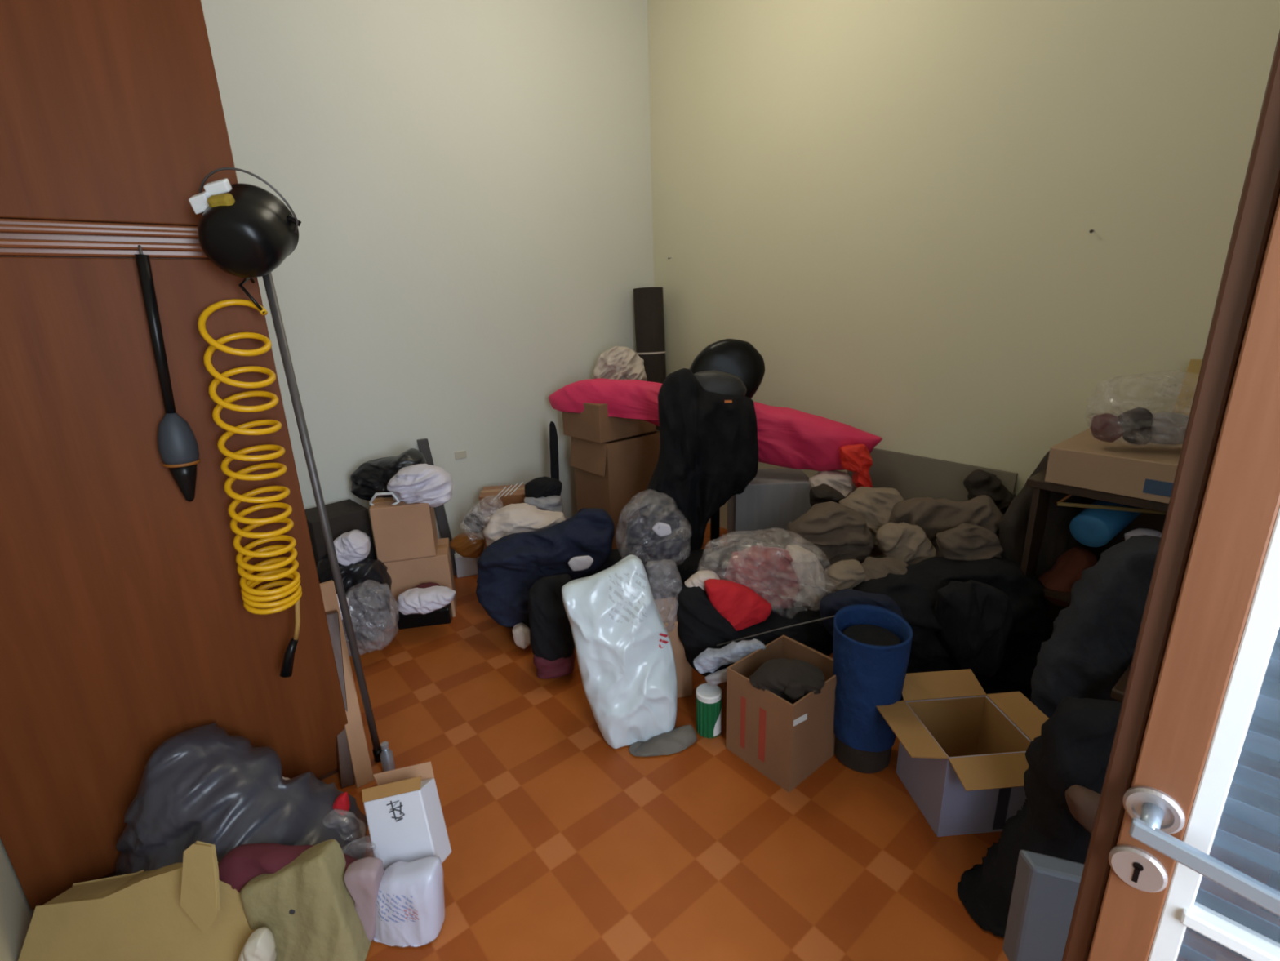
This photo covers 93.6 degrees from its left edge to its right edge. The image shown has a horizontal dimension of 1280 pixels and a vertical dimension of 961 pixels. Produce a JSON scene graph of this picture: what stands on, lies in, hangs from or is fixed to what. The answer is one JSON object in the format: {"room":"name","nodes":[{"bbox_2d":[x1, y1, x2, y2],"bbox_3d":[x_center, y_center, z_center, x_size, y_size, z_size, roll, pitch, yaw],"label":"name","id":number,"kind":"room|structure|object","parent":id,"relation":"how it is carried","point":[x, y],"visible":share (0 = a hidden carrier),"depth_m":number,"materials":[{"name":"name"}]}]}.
{"room":"storage room","nodes":[
{"label":"storage room","id":0,"kind":"room"},
{"bbox_2d":[0,838,34,960],"bbox_3d":[-1.209,-0.264,0.471,0.150,3.350,4.250,-15,21,-37],"label":"wall","id":1,"kind":"structure","parent":0,"point":[16,914],"depth_m":1.49,"materials":[{"name":"paint"}]},
{"bbox_2d":[200,0,653,562],"bbox_3d":[-1.253,-1.075,3.174,3.685,3.350,0.150,-15,21,-37],"label":"wall","id":2,"kind":"structure","parent":0,"point":[468,183],"depth_m":3.19,"materials":[{"name":"paint"}]},
{"bbox_2d":[33,522,1279,960],"bbox_3d":[1.131,1.315,0.959,3.685,0.100,7.450,-15,21,-37],"label":"floor","id":3,"kind":"structure","parent":0,"point":[566,844],"depth_m":1.75,"materials":[{"name":"tile"}]},
{"bbox_2d":[17,840,256,960],"bbox_3d":[-1.191,1.012,1.449,0.578,0.346,0.218,-2,17,0],"label":"carton","id":4,"kind":"object","parent":3,"relation":"on","point":[183,911],"visible":0.84,"depth_m":1.43,"materials":[{"name":"cardboard"}]},
{"bbox_2d":[0,0,347,910],"bbox_3d":[-1.505,-0.292,1.641,0.810,2.750,0.582,-15,21,-37],"label":"wooden panel","id":5,"kind":"object","parent":3,"relation":"on","point":[126,628],"visible":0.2,"depth_m":1.50,"materials":[{"name":"brown wood"}]},
{"bbox_2d":[134,244,200,502],"bbox_3d":[-1.199,-0.252,1.506,0.084,0.640,0.084,-15,21,-37],"label":"tool","id":6,"kind":"object","parent":5,"relation":"hanging from","point":[177,443],"visible":1,"depth_m":1.52,"materials":[{"name":"black plastic"}]},
{"bbox_2d":[197,167,301,277],"bbox_3d":[-0.971,-0.634,1.495,0.226,0.248,0.225,-15,21,-37],"label":"helmet","id":7,"kind":"object","parent":5,"relation":"hanging from","point":[251,237],"visible":0.93,"depth_m":1.44,"materials":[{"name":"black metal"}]},
{"bbox_2d":[204,177,231,196],"bbox_3d":[-0.991,-0.688,1.413,0.057,0.038,0.027,-1,17,2],"label":"paper packet","id":8,"kind":"object","parent":7,"relation":"in","point":[220,186],"visible":0.99,"depth_m":1.41,"materials":[{"name":"white paper"}]},
{"bbox_2d":[197,277,302,677],"bbox_3d":[-1.048,0.029,1.660,0.201,1.133,0.155,-15,21,-37],"label":"coiled hose","id":9,"kind":"object","parent":7,"relation":"hanging from","point":[270,571],"visible":0.99,"depth_m":1.63,"materials":[{"name":"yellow plastic"}]},
{"bbox_2d":[115,721,368,875],"bbox_3d":[-1.142,0.903,1.648,0.706,0.426,0.384,-4,17,-6],"label":"bag","id":10,"kind":"object","parent":3,"relation":"on","point":[204,784],"visible":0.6,"depth_m":1.58,"materials":[{"name":"plastic"}]},
{"bbox_2d":[238,927,276,960],"bbox_3d":[-0.888,1.110,1.393,0.089,0.162,0.069,-3,17,-3],"label":"crumpled paper","id":11,"kind":"object","parent":3,"relation":"on","point":[260,945],"visible":1,"depth_m":1.36,"materials":[{"name":"white paper"}]},
{"bbox_2d":[217,842,357,901],"bbox_3d":[-0.905,1.027,1.512,0.444,0.253,0.166,-1,17,3],"label":"bag","id":12,"kind":"object","parent":3,"relation":"on","point":[243,863],"visible":0.13,"depth_m":1.46,"materials":[{"name":"fabric"}]},
{"bbox_2d":[240,839,371,960],"bbox_3d":[-0.808,1.032,1.437,0.270,0.279,0.191,-4,17,-6],"label":"cloth bag","id":13,"kind":"object","parent":3,"relation":"on","point":[307,905],"visible":0.93,"depth_m":1.42,"materials":[{"name":"fabric"}]},
{"bbox_2d":[262,271,382,762],"bbox_3d":[-0.956,0.193,1.858,0.033,1.658,0.085,8,19,30],"label":"leaning pole","id":14,"kind":"object","parent":3,"relation":"on","point":[268,280],"visible":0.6,"depth_m":1.80,"materials":[{"name":"grey metal"}]},
{"bbox_2d":[325,609,354,788],"bbox_3d":[-1.023,0.736,2.044,0.047,0.520,0.267,-7,17,-17],"label":"plank","id":15,"kind":"object","parent":3,"relation":"on","point":[346,778],"visible":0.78,"depth_m":2.04,"materials":[{"name":"brown wood"}]},
{"bbox_2d":[304,498,376,567],"bbox_3d":[-1.502,0.423,3.032,0.260,0.580,0.240,-17,23,-42],"label":"carton","id":16,"kind":"object","parent":3,"relation":"on","point":[347,515],"visible":0.33,"depth_m":2.90,"materials":[{"name":"black cardboard"}]},
{"bbox_2d":[320,580,373,787],"bbox_3d":[-1.016,0.687,2.067,0.056,0.600,0.360,-11,19,-29],"label":"plank","id":17,"kind":"object","parent":3,"relation":"on","point":[354,730],"visible":0.74,"depth_m":2.04,"materials":[{"name":"wood"}]},
{"bbox_2d":[316,554,391,640],"bbox_3d":[-1.374,0.547,2.884,0.352,0.411,0.242,-5,17,-9],"label":"bag","id":18,"kind":"object","parent":3,"relation":"on","point":[365,575],"visible":0.61,"depth_m":2.81,"materials":[{"name":"black plastic"}]},
{"bbox_2d":[333,529,370,565],"bbox_3d":[-1.358,0.318,2.817,0.172,0.164,0.169,-5,17,-10],"label":"cloth bundle","id":19,"kind":"object","parent":18,"relation":"on","point":[353,546],"visible":0.87,"depth_m":2.77,"materials":[{"name":"white fabric"}]},
{"bbox_2d":[343,857,383,941],"bbox_3d":[-0.672,1.039,1.496,0.082,0.224,0.066,-2,17,0],"label":"packet","id":20,"kind":"object","parent":3,"relation":"on","point":[362,877],"visible":0.77,"depth_m":1.46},
{"bbox_2d":[379,741,395,772],"bbox_3d":[-0.863,0.943,2.050,0.040,0.110,0.040,-15,21,-37],"label":"bottle","id":21,"kind":"object","parent":3,"relation":"on","point":[386,756],"visible":0.91,"depth_m":2.04,"materials":[{"name":"plastic"}]},
{"bbox_2d":[361,760,451,871],"bbox_3d":[-0.622,0.907,1.600,0.222,0.256,0.171,-2,17,0],"label":"cardboard box","id":22,"kind":"object","parent":3,"relation":"on","point":[405,818],"visible":0.88,"depth_m":1.56,"materials":[{"name":"white cardboard"}]},
{"bbox_2d":[386,800,404,822],"bbox_3d":[-0.633,0.857,1.559,0.051,0.049,0.023,-1,17,4],"label":"print","id":23,"kind":"object","parent":22,"relation":"attached to","point":[395,809],"depth_m":1.56},
{"bbox_2d":[373,856,444,947],"bbox_3d":[-0.584,1.044,1.509,0.184,0.203,0.104,-2,17,0],"label":"bag","id":24,"kind":"object","parent":3,"relation":"on","point":[411,905],"visible":0.95,"depth_m":1.47,"materials":[{"name":"plastic"}]},
{"bbox_2d":[383,537,456,626],"bbox_3d":[-1.121,0.515,3.093,0.302,0.346,0.240,-6,17,-14],"label":"cardboard box","id":25,"kind":"object","parent":3,"relation":"on","point":[406,574],"visible":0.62,"depth_m":2.96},
{"bbox_2d":[368,492,437,562],"bbox_3d":[-1.168,0.191,2.976,0.275,0.336,0.240,-6,17,-14],"label":"cardboard box","id":26,"kind":"object","parent":25,"relation":"on","point":[402,531],"depth_m":2.87,"materials":[{"name":"cardboard"}]},
{"bbox_2d":[350,448,426,500],"bbox_3d":[-1.266,-0.027,3.040,0.384,0.265,0.233,1,17,9],"label":"bag","id":27,"kind":"object","parent":26,"relation":"on","point":[372,477],"visible":0.72,"depth_m":2.96,"materials":[{"name":"plastic"}]},
{"bbox_2d":[386,463,453,506],"bbox_3d":[-1.062,0.024,2.917,0.295,0.212,0.224,-2,17,-1],"label":"cloth","id":28,"kind":"object","parent":26,"relation":"on","point":[432,485],"visible":0.95,"depth_m":2.85,"materials":[{"name":"fabric"}]},
{"bbox_2d":[448,531,484,558],"bbox_3d":[-0.912,0.340,3.173,0.178,0.140,0.109,-3,17,-4],"label":"bag","id":29,"kind":"object","parent":25,"relation":"on","point":[469,544],"visible":0.98,"depth_m":3.13,"materials":[{"name":"plastic"}]},
{"bbox_2d":[463,511,484,532],"bbox_3d":[-0.880,0.222,3.190,0.100,0.109,0.107,0,17,6],"label":"shoe","id":30,"kind":"object","parent":29,"relation":"on","point":[474,522],"visible":0.98,"depth_m":3.15,"materials":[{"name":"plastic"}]},
{"bbox_2d":[395,602,453,629],"bbox_3d":[-1.077,0.668,3.033,0.258,0.085,0.130,-5,17,-10],"label":"shoe box","id":31,"kind":"object","parent":3,"relation":"on","point":[444,615],"visible":0.61,"depth_m":2.97,"materials":[{"name":"black cardboard"}]},
{"bbox_2d":[397,585,455,614],"bbox_3d":[-1.010,0.568,2.855,0.270,0.107,0.155,-5,17,-10],"label":"folded cloth","id":32,"kind":"object","parent":31,"relation":"on","point":[415,600],"visible":1,"depth_m":2.80,"materials":[{"name":"white fabric"}]},
{"bbox_2d":[417,438,456,574],"bbox_3d":[-1.146,0.163,3.438,0.137,0.822,0.044,-4,17,-6],"label":"metal bar","id":33,"kind":"object","parent":3,"relation":"on","point":[424,446],"visible":0.6,"depth_m":3.44,"materials":[{"name":"grey metal"}]},
{"bbox_2d":[453,551,478,577],"bbox_3d":[-1.030,0.484,3.560,0.120,0.130,0.120,-8,18,-18],"label":"box","id":34,"kind":"object","parent":3,"relation":"on","point":[465,566],"visible":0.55,"depth_m":3.51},
{"bbox_2d":[479,484,525,548],"bbox_3d":[-0.764,0.293,3.520,0.272,0.501,0.200,-4,17,-6],"label":"parcel","id":35,"kind":"object","parent":3,"relation":"on","point":[488,506],"visible":0.34,"depth_m":3.37,"materials":[{"name":"cardboard"}]},
{"bbox_2d":[512,622,530,648],"bbox_3d":[-0.534,0.705,2.733,0.083,0.117,0.083,0,17,5],"label":"shoe","id":36,"kind":"object","parent":3,"relation":"on","point":[521,632],"visible":0.94,"depth_m":2.70,"materials":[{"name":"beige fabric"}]},
{"bbox_2d":[528,573,574,679],"bbox_3d":[-0.360,0.607,2.516,0.207,0.426,0.224,-1,17,4],"label":"boot","id":37,"kind":"object","parent":3,"relation":"on","point":[551,637],"visible":0.91,"depth_m":2.44,"materials":[{"name":"fabric"}]},
{"bbox_2d":[569,430,660,549],"bbox_3d":[-0.141,0.066,3.791,0.470,0.741,0.384,-15,21,-37],"label":"carton","id":38,"kind":"object","parent":3,"relation":"on","point":[608,475],"visible":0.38,"depth_m":3.60,"materials":[{"name":"cardboard"}]},
{"bbox_2d":[549,402,656,479],"bbox_3d":[-0.244,-0.188,3.658,0.620,0.621,0.382,-15,21,-37],"label":"carton","id":39,"kind":"object","parent":38,"relation":"on","point":[593,424],"visible":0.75,"depth_m":3.50,"materials":[{"name":"cardboard"}]},
{"bbox_2d":[593,345,646,381],"bbox_3d":[-0.127,-0.711,3.802,0.338,0.278,0.262,1,17,8],"label":"paper bag","id":40,"kind":"object","parent":39,"relation":"on","point":[617,362],"visible":0.82,"depth_m":3.71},
{"bbox_2d":[548,377,882,471],"bbox_3d":[0.320,-0.325,3.298,1.889,0.439,0.226,6,18,24],"label":"bag","id":41,"kind":"object","parent":39,"relation":"on","point":[788,437],"visible":0.48,"depth_m":3.06,"materials":[{"name":"fabric"}]},
{"bbox_2d":[839,444,872,488],"bbox_3d":[1.051,-0.054,2.920,0.171,0.251,0.099,1,17,9],"label":"cloth","id":42,"kind":"object","parent":41,"relation":"hanging from","point":[857,459],"visible":0.93,"depth_m":2.88,"materials":[{"name":"red fabric"}]},
{"bbox_2d":[561,554,677,748],"bbox_3d":[-0.068,0.598,2.187,0.325,0.633,0.404,-15,21,-37],"label":"sack","id":43,"kind":"object","parent":3,"relation":"on","point":[625,658],"visible":0.99,"depth_m":2.10,"materials":[{"name":"plastic"}]},
{"bbox_2d":[633,286,666,431],"bbox_3d":[0.092,-0.498,4.162,0.215,1.598,0.262,-15,21,-37],"label":"cardboard tube","id":44,"kind":"object","parent":3,"relation":"on","point":[648,301],"visible":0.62,"depth_m":3.96,"materials":[{"name":"black cardboard"}]},
{"bbox_2d":[629,724,697,756],"bbox_3d":[0.083,0.914,2.133,0.250,0.050,0.116,-7,17,-16],"label":"shoe","id":45,"kind":"object","parent":3,"relation":"on","point":[679,739],"visible":0.86,"depth_m":2.11,"materials":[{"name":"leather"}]},
{"bbox_2d":[653,596,692,697],"bbox_3d":[0.104,0.676,2.430,0.170,0.340,0.200,-5,17,-9],"label":"carton","id":46,"kind":"object","parent":3,"relation":"on","point":[683,668],"visible":0.23,"depth_m":2.36,"materials":[{"name":"cardboard"}]},
{"bbox_2d":[525,546,828,628],"bbox_3d":[0.182,0.496,2.995,1.809,0.348,0.402,-1,17,2],"label":"mound","id":47,"kind":"object","parent":3,"relation":"on","point":[716,559],"visible":0.12,"depth_m":2.85,"materials":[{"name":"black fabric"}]},
{"bbox_2d":[524,495,563,512],"bbox_3d":[-0.521,0.173,3.268,0.211,0.208,0.162,-3,17,-3],"label":"pouch","id":48,"kind":"object","parent":47,"relation":"on","point":[551,503],"visible":0.26,"depth_m":3.19,"materials":[{"name":"fabric"}]},
{"bbox_2d":[524,476,562,497],"bbox_3d":[-0.525,0.053,3.264,0.204,0.132,0.157,-1,17,3],"label":"pouch","id":49,"kind":"object","parent":48,"relation":"on","point":[544,486],"visible":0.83,"depth_m":3.21,"materials":[{"name":"fabric"}]},
{"bbox_2d":[475,507,614,627],"bbox_3d":[-0.443,0.410,2.834,0.658,0.558,0.339,-7,17,-15],"label":"coat","id":50,"kind":"object","parent":47,"relation":"on","point":[508,567],"visible":0.8,"depth_m":2.72,"materials":[{"name":"fabric"}]},
{"bbox_2d":[483,502,565,546],"bbox_3d":[-0.580,0.247,3.044,0.418,0.247,0.253,0,17,7],"label":"garment","id":51,"kind":"object","parent":50,"relation":"on","point":[511,518],"visible":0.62,"depth_m":2.96,"materials":[{"name":"fabric"}]},
{"bbox_2d":[619,494,690,560],"bbox_3d":[0.056,0.215,2.667,0.354,0.344,0.328,3,17,14],"label":"clear plastic bag","id":52,"kind":"object","parent":47,"relation":"on","point":[637,548],"visible":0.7,"depth_m":2.61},
{"bbox_2d":[625,514,683,564],"bbox_3d":[0.066,0.262,2.686,0.262,0.221,0.212,-6,17,-13],"label":"dark knitwear","id":53,"kind":"object","parent":52,"relation":"in","point":[659,549],"visible":0.84,"depth_m":2.62,"materials":[{"name":"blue fabric"}]},
{"bbox_2d":[696,683,721,738],"bbox_3d":[0.250,0.834,2.181,0.092,0.172,0.093,-15,21,-37],"label":"tin","id":54,"kind":"object","parent":3,"relation":"on","point":[708,698],"visible":0.99,"depth_m":2.15,"materials":[{"name":"metal"}]},
{"bbox_2d":[689,338,764,547],"bbox_3d":[0.439,-0.062,3.130,0.556,1.297,0.520,-15,21,-37],"label":"office chair","id":55,"kind":"object","parent":3,"relation":"on","point":[729,366],"visible":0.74,"depth_m":3.07,"materials":[{"name":"black plastic"}]},
{"bbox_2d":[639,368,758,550],"bbox_3d":[0.286,-0.061,2.977,0.588,0.984,0.303,-3,17,-5],"label":"coat","id":56,"kind":"object","parent":55,"relation":"on","point":[708,454],"visible":0.92,"depth_m":2.85,"materials":[{"name":"fabric"}]},
{"bbox_2d":[675,582,833,676],"bbox_3d":[0.459,0.565,2.327,0.637,0.385,0.245,-2,17,1],"label":"bag","id":57,"kind":"object","parent":3,"relation":"on","point":[701,627],"visible":0.45,"depth_m":2.25,"materials":[{"name":"fabric"}]},
{"bbox_2d":[684,569,719,591],"bbox_3d":[0.238,0.380,2.289,0.136,0.071,0.084,-6,17,-12],"label":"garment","id":58,"kind":"object","parent":57,"relation":"on","point":[698,579],"visible":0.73,"depth_m":2.26,"materials":[{"name":"beige fabric"}]},
{"bbox_2d":[704,578,771,631],"bbox_3d":[0.366,0.464,2.248,0.249,0.201,0.115,-1,17,4],"label":"garment","id":59,"kind":"object","parent":57,"relation":"on","point":[738,603],"visible":0.89,"depth_m":2.21,"materials":[{"name":"fabric"}]},
{"bbox_3d":[0.500,0.393,2.395,0.493,0.385,0.483,-15,21,-37],"label":"clear plastic bag","id":60,"kind":"object","parent":57,"relation":"on","visible":0},
{"bbox_2d":[724,544,799,609],"bbox_3d":[0.491,0.396,2.415,0.304,0.262,0.214,-4,17,-9],"label":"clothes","id":61,"kind":"object","parent":60,"relation":"in","point":[769,571],"visible":0.79,"depth_m":2.35,"materials":[{"name":"fabric"}]},
{"bbox_2d":[785,544,826,608],"bbox_3d":[0.660,0.404,2.450,0.186,0.287,0.186,0,17,6],"label":"clothes","id":62,"kind":"object","parent":60,"relation":"in","point":[808,569],"visible":0.6,"depth_m":2.37,"materials":[{"name":"beige fabric"}]},
{"bbox_2d":[786,501,873,570],"bbox_3d":[0.821,0.289,2.626,0.349,0.408,0.257,-1,17,2],"label":"clothes","id":63,"kind":"object","parent":60,"relation":"on","point":[834,531],"visible":0.78,"depth_m":2.53,"materials":[{"name":"beige fabric"}]},
{"bbox_2d":[726,467,811,549],"bbox_3d":[0.697,0.262,3.291,0.400,0.600,0.280,-2,17,0],"label":"storage bin","id":64,"kind":"object","parent":3,"relation":"on","point":[762,514],"visible":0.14,"depth_m":3.12,"materials":[{"name":"grey plastic"}]},
{"bbox_2d":[725,635,836,792],"bbox_3d":[0.510,0.779,2.070,0.331,0.326,0.272,-15,21,-37],"label":"carton","id":65,"kind":"object","parent":3,"relation":"on","point":[786,742],"visible":0.84,"depth_m":1.97,"materials":[{"name":"cardboard"}]},
{"bbox_2d":[693,638,765,673],"bbox_3d":[0.320,0.629,2.157,0.259,0.118,0.077,-2,17,0],"label":"scarf","id":66,"kind":"object","parent":65,"relation":"on","point":[710,660],"visible":0.93,"depth_m":2.13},
{"bbox_2d":[749,657,824,703],"bbox_3d":[0.474,0.652,1.955,0.238,0.137,0.145,-1,17,4],"label":"contents","id":67,"kind":"object","parent":65,"relation":"in","point":[774,675],"visible":0.79,"depth_m":1.91,"materials":[{"name":"brown fabric"}]},
{"bbox_2d":[832,604,912,773],"bbox_3d":[0.751,0.697,1.992,0.236,0.512,0.236,-15,21,-37],"label":"fabric bin","id":68,"kind":"object","parent":3,"relation":"on","point":[872,644],"visible":0.9,"depth_m":1.93,"materials":[{"name":"fabric"}]},
{"bbox_2d":[847,448,1017,558],"bbox_3d":[1.351,0.258,2.982,0.136,0.745,0.800,-15,21,-37],"label":"board","id":69,"kind":"object","parent":3,"relation":"on","point":[913,476],"visible":0.24,"depth_m":2.92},
{"bbox_2d":[963,469,1015,514],"bbox_3d":[1.541,0.083,2.683,0.149,0.265,0.212,-15,21,-37],"label":"hood","id":70,"kind":"object","parent":69,"relation":"on","point":[978,482],"visible":0.55,"depth_m":2.63,"materials":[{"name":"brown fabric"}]},
{"bbox_2d":[851,555,1053,700],"bbox_3d":[1.230,0.553,2.378,0.842,0.527,0.407,-3,17,-5],"label":"mound","id":71,"kind":"object","parent":3,"relation":"on","point":[915,591],"visible":0.45,"depth_m":2.23,"materials":[{"name":"black fabric"}]},
{"bbox_2d":[824,559,866,595],"bbox_3d":[0.812,0.401,2.382,0.164,0.185,0.150,-3,17,-3],"label":"cloth","id":72,"kind":"object","parent":71,"relation":"on","point":[843,574],"visible":0.71,"depth_m":2.32,"materials":[{"name":"fabric"}]},
{"bbox_2d":[819,588,902,635],"bbox_3d":[0.819,0.507,2.226,0.313,0.215,0.153,-2,17,0],"label":"cloth","id":73,"kind":"object","parent":71,"relation":"on","point":[829,605],"visible":0.37,"depth_m":2.18,"materials":[{"name":"fabric"}]},
{"bbox_2d":[860,556,908,581],"bbox_3d":[0.979,0.408,2.385,0.258,0.203,0.194,-1,17,4],"label":"bag","id":74,"kind":"object","parent":71,"relation":"on","point":[874,568],"visible":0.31,"depth_m":2.33,"materials":[{"name":"beige fabric"}]},
{"bbox_2d":[875,521,937,564],"bbox_3d":[1.110,0.279,2.524,0.240,0.214,0.182,1,17,11],"label":"scarf","id":75,"kind":"object","parent":71,"relation":"on","point":[908,543],"visible":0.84,"depth_m":2.46,"materials":[{"name":"beige fabric"}]},
{"bbox_2d":[889,494,1003,556],"bbox_3d":[1.343,0.310,2.598,0.528,0.522,0.264,9,20,33],"label":"clothes","id":76,"kind":"object","parent":71,"relation":"on","point":[934,516],"visible":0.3,"depth_m":2.53,"materials":[{"name":"fabric"}]},
{"bbox_2d":[839,486,904,555],"bbox_3d":[1.062,0.185,2.736,0.311,0.308,0.251,-4,17,-7],"label":"shirt","id":77,"kind":"object","parent":76,"relation":"on","point":[875,504],"visible":0.48,"depth_m":2.65,"materials":[{"name":"beige fabric"}]},
{"bbox_2d":[808,483,844,506],"bbox_3d":[0.882,0.103,2.824,0.172,0.178,0.176,0,17,5],"label":"dark sleeve","id":78,"kind":"object","parent":77,"relation":"on","point":[822,493],"visible":0.55,"depth_m":2.76,"materials":[{"name":"brown fabric"}]},
{"bbox_2d":[808,470,857,497],"bbox_3d":[1.014,0.063,3.067,0.298,0.234,0.188,-4,17,-7],"label":"bag","id":79,"kind":"object","parent":78,"relation":"on","point":[842,482],"visible":0.44,"depth_m":3.00,"materials":[{"name":"fabric"}]},
{"bbox_2d":[936,523,1003,559],"bbox_3d":[1.299,0.297,2.372,0.258,0.264,0.157,-3,17,-2],"label":"trousers","id":80,"kind":"object","parent":71,"relation":"on","point":[966,541],"visible":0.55,"depth_m":2.32,"materials":[{"name":"beige fabric"}]},
{"bbox_2d":[934,579,1013,676],"bbox_3d":[1.193,0.532,2.159,0.277,0.369,0.184,-1,17,4],"label":"sack","id":81,"kind":"object","parent":71,"relation":"on","point":[975,618],"visible":0.98,"depth_m":2.09,"materials":[{"name":"black fabric"}]},
{"bbox_2d":[875,668,1048,836],"bbox_3d":[0.983,0.838,1.829,0.469,0.321,0.406,-3,17,-3],"label":"carton","id":82,"kind":"object","parent":3,"relation":"on","point":[962,760],"visible":0.84,"depth_m":1.80,"materials":[{"name":"beige cardboard"}]},
{"bbox_2d":[956,696,1121,937],"bbox_3d":[1.042,0.798,1.456,0.442,0.600,0.268,-3,17,-4],"label":"sack","id":83,"kind":"object","parent":3,"relation":"on","point":[1073,746],"visible":0.48,"depth_m":1.41,"materials":[{"name":"fabric"}]},
{"bbox_2d":[1065,784,1100,833],"bbox_3d":[0.973,0.713,1.288,0.123,0.134,0.059,-3,17,-3],"label":"packet","id":84,"kind":"object","parent":83,"relation":"on","point":[1082,802],"visible":0.59,"depth_m":1.26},
{"bbox_2d":[1002,849,1084,960],"bbox_3d":[0.860,0.919,1.261,0.141,0.269,0.069,4,18,18],"label":"case","id":85,"kind":"object","parent":3,"relation":"on","point":[1045,891],"visible":0.66,"depth_m":1.24,"materials":[{"name":"plastic"}]},
{"bbox_2d":[1020,469,1279,659],"bbox_3d":[1.995,0.483,1.961,0.480,0.860,1.270,-15,21,-37],"label":"desk","id":86,"kind":"object","parent":3,"relation":"on","point":[1042,489],"visible":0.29,"depth_m":2.21,"materials":[{"name":"brown wood"}]},
{"bbox_2d":[999,450,1082,638],"bbox_3d":[1.569,0.325,2.401,0.299,0.928,0.182,-1,17,4],"label":"drape","id":87,"kind":"object","parent":86,"relation":"hanging from","point":[1058,539],"visible":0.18,"depth_m":2.30,"materials":[{"name":"fabric"}]},
{"bbox_2d":[1038,546,1097,607],"bbox_3d":[1.607,0.369,2.260,0.187,0.240,0.134,-3,17,-3],"label":"cloth","id":88,"kind":"object","parent":86,"relation":"on","point":[1068,568],"visible":0.59,"depth_m":2.23,"materials":[{"name":"fabric"}]},
{"bbox_2d":[1069,499,1142,546],"bbox_3d":[1.706,0.132,2.199,0.291,0.177,0.128,-12,20,-31],"label":"roll","id":89,"kind":"object","parent":86,"relation":"on","point":[1091,527],"visible":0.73,"depth_m":2.13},
{"bbox_2d":[1056,494,1166,514],"bbox_3d":[1.681,0.039,2.167,0.331,0.116,0.118,3,17,17],"label":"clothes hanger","id":90,"kind":"object","parent":86,"relation":"hanging from","point":[1060,503],"visible":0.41,"depth_m":2.13,"materials":[{"name":"wood"}]},
{"bbox_2d":[1044,427,1182,503],"bbox_3d":[1.819,-0.030,1.959,0.461,0.125,0.720,-15,21,-37],"label":"carton","id":91,"kind":"object","parent":86,"relation":"on","point":[1148,471],"visible":0.59,"depth_m":1.97,"materials":[{"name":"beige"}]},
{"bbox_2d":[1142,478,1173,497],"bbox_3d":[1.636,0.032,1.832,0.001,0.045,0.160,-15,21,-37],"label":"print","id":92,"kind":"object","parent":91,"relation":"attached to","point":[1152,487],"depth_m":1.87},
{"bbox_2d":[1173,359,1202,416],"bbox_3d":[2.022,-0.241,1.935,0.148,0.260,0.450,-15,21,-37],"label":"card","id":93,"kind":"object","parent":91,"relation":"on","point":[1185,397],"visible":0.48,"depth_m":2.09,"materials":[{"name":"paper"}]},
{"bbox_3d":[1.661,-0.227,1.955,0.345,0.250,0.325,-15,21,-37],"label":"packet","id":94,"kind":"object","parent":91,"relation":"on","visible":0},
{"bbox_2d":[1090,413,1123,442],"bbox_3d":[1.551,-0.174,1.999,0.085,0.096,0.072,0,17,8],"label":"trinket","id":95,"kind":"object","parent":94,"relation":"in","point":[1106,427],"visible":1,"depth_m":1.98,"materials":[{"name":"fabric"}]},
{"bbox_2d":[1118,407,1152,444],"bbox_3d":[1.630,-0.178,1.975,0.095,0.124,0.082,-6,17,-12],"label":"pouch","id":96,"kind":"object","parent":94,"relation":"in","point":[1136,423],"visible":0.95,"depth_m":1.95,"materials":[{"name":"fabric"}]},
{"bbox_2d":[1149,411,1189,444],"bbox_3d":[1.723,-0.170,1.949,0.155,0.106,0.090,-3,17,-3],"label":"pouch","id":97,"kind":"object","parent":94,"relation":"in","point":[1168,428],"visible":0.77,"depth_m":1.92,"materials":[{"name":"plastic"}]},
{"bbox_2d":[1035,577,1279,659],"bbox_3d":[2.010,0.481,1.966,0.430,0.020,1.196,-15,21,-37],"label":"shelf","id":98,"kind":"object","parent":86,"relation":"attached to","point":[1063,596],"depth_m":2.19,"materials":[{"name":"brown wood"}]},
{"bbox_2d":[1110,661,1279,917],"bbox_3d":[1.596,0.792,1.690,0.400,0.450,0.420,-15,21,-37],"label":"wooden chair","id":99,"kind":"object","parent":3,"relation":"on","point":[1271,689],"visible":0.15,"depth_m":1.53,"materials":[{"name":"brown wood"}]},
{"bbox_2d":[1030,534,1160,718],"bbox_3d":[1.480,0.532,1.868,0.483,0.758,0.174,-2,17,1],"label":"coat","id":100,"kind":"object","parent":99,"relation":"hanging from","point":[1092,642],"visible":0.38,"depth_m":1.79,"materials":[{"name":"fabric"}]},
{"bbox_2d":[647,0,1279,528],"bbox_3d":[1.510,-0.996,2.609,0.150,3.350,4.250,-15,21,-37],"label":"wall","id":101,"kind":"structure","parent":0,"point":[895,204],"depth_m":2.62,"materials":[{"name":"paint"}]},
{"bbox_3d":[1.459,-0.215,0.017,3.385,3.350,0.150,-15,21,-37],"label":"wall","id":102,"kind":"structure","parent":0,"visible":0},
{"bbox_2d":[1062,30,1279,960],"bbox_3d":[0.852,0.325,0.353,0.906,2.140,0.099,14,23,42],"label":"door","id":103,"kind":"structure","parent":102,"relation":"in","point":[1209,630],"depth_m":0.60,"materials":[{"name":"brown wood"}]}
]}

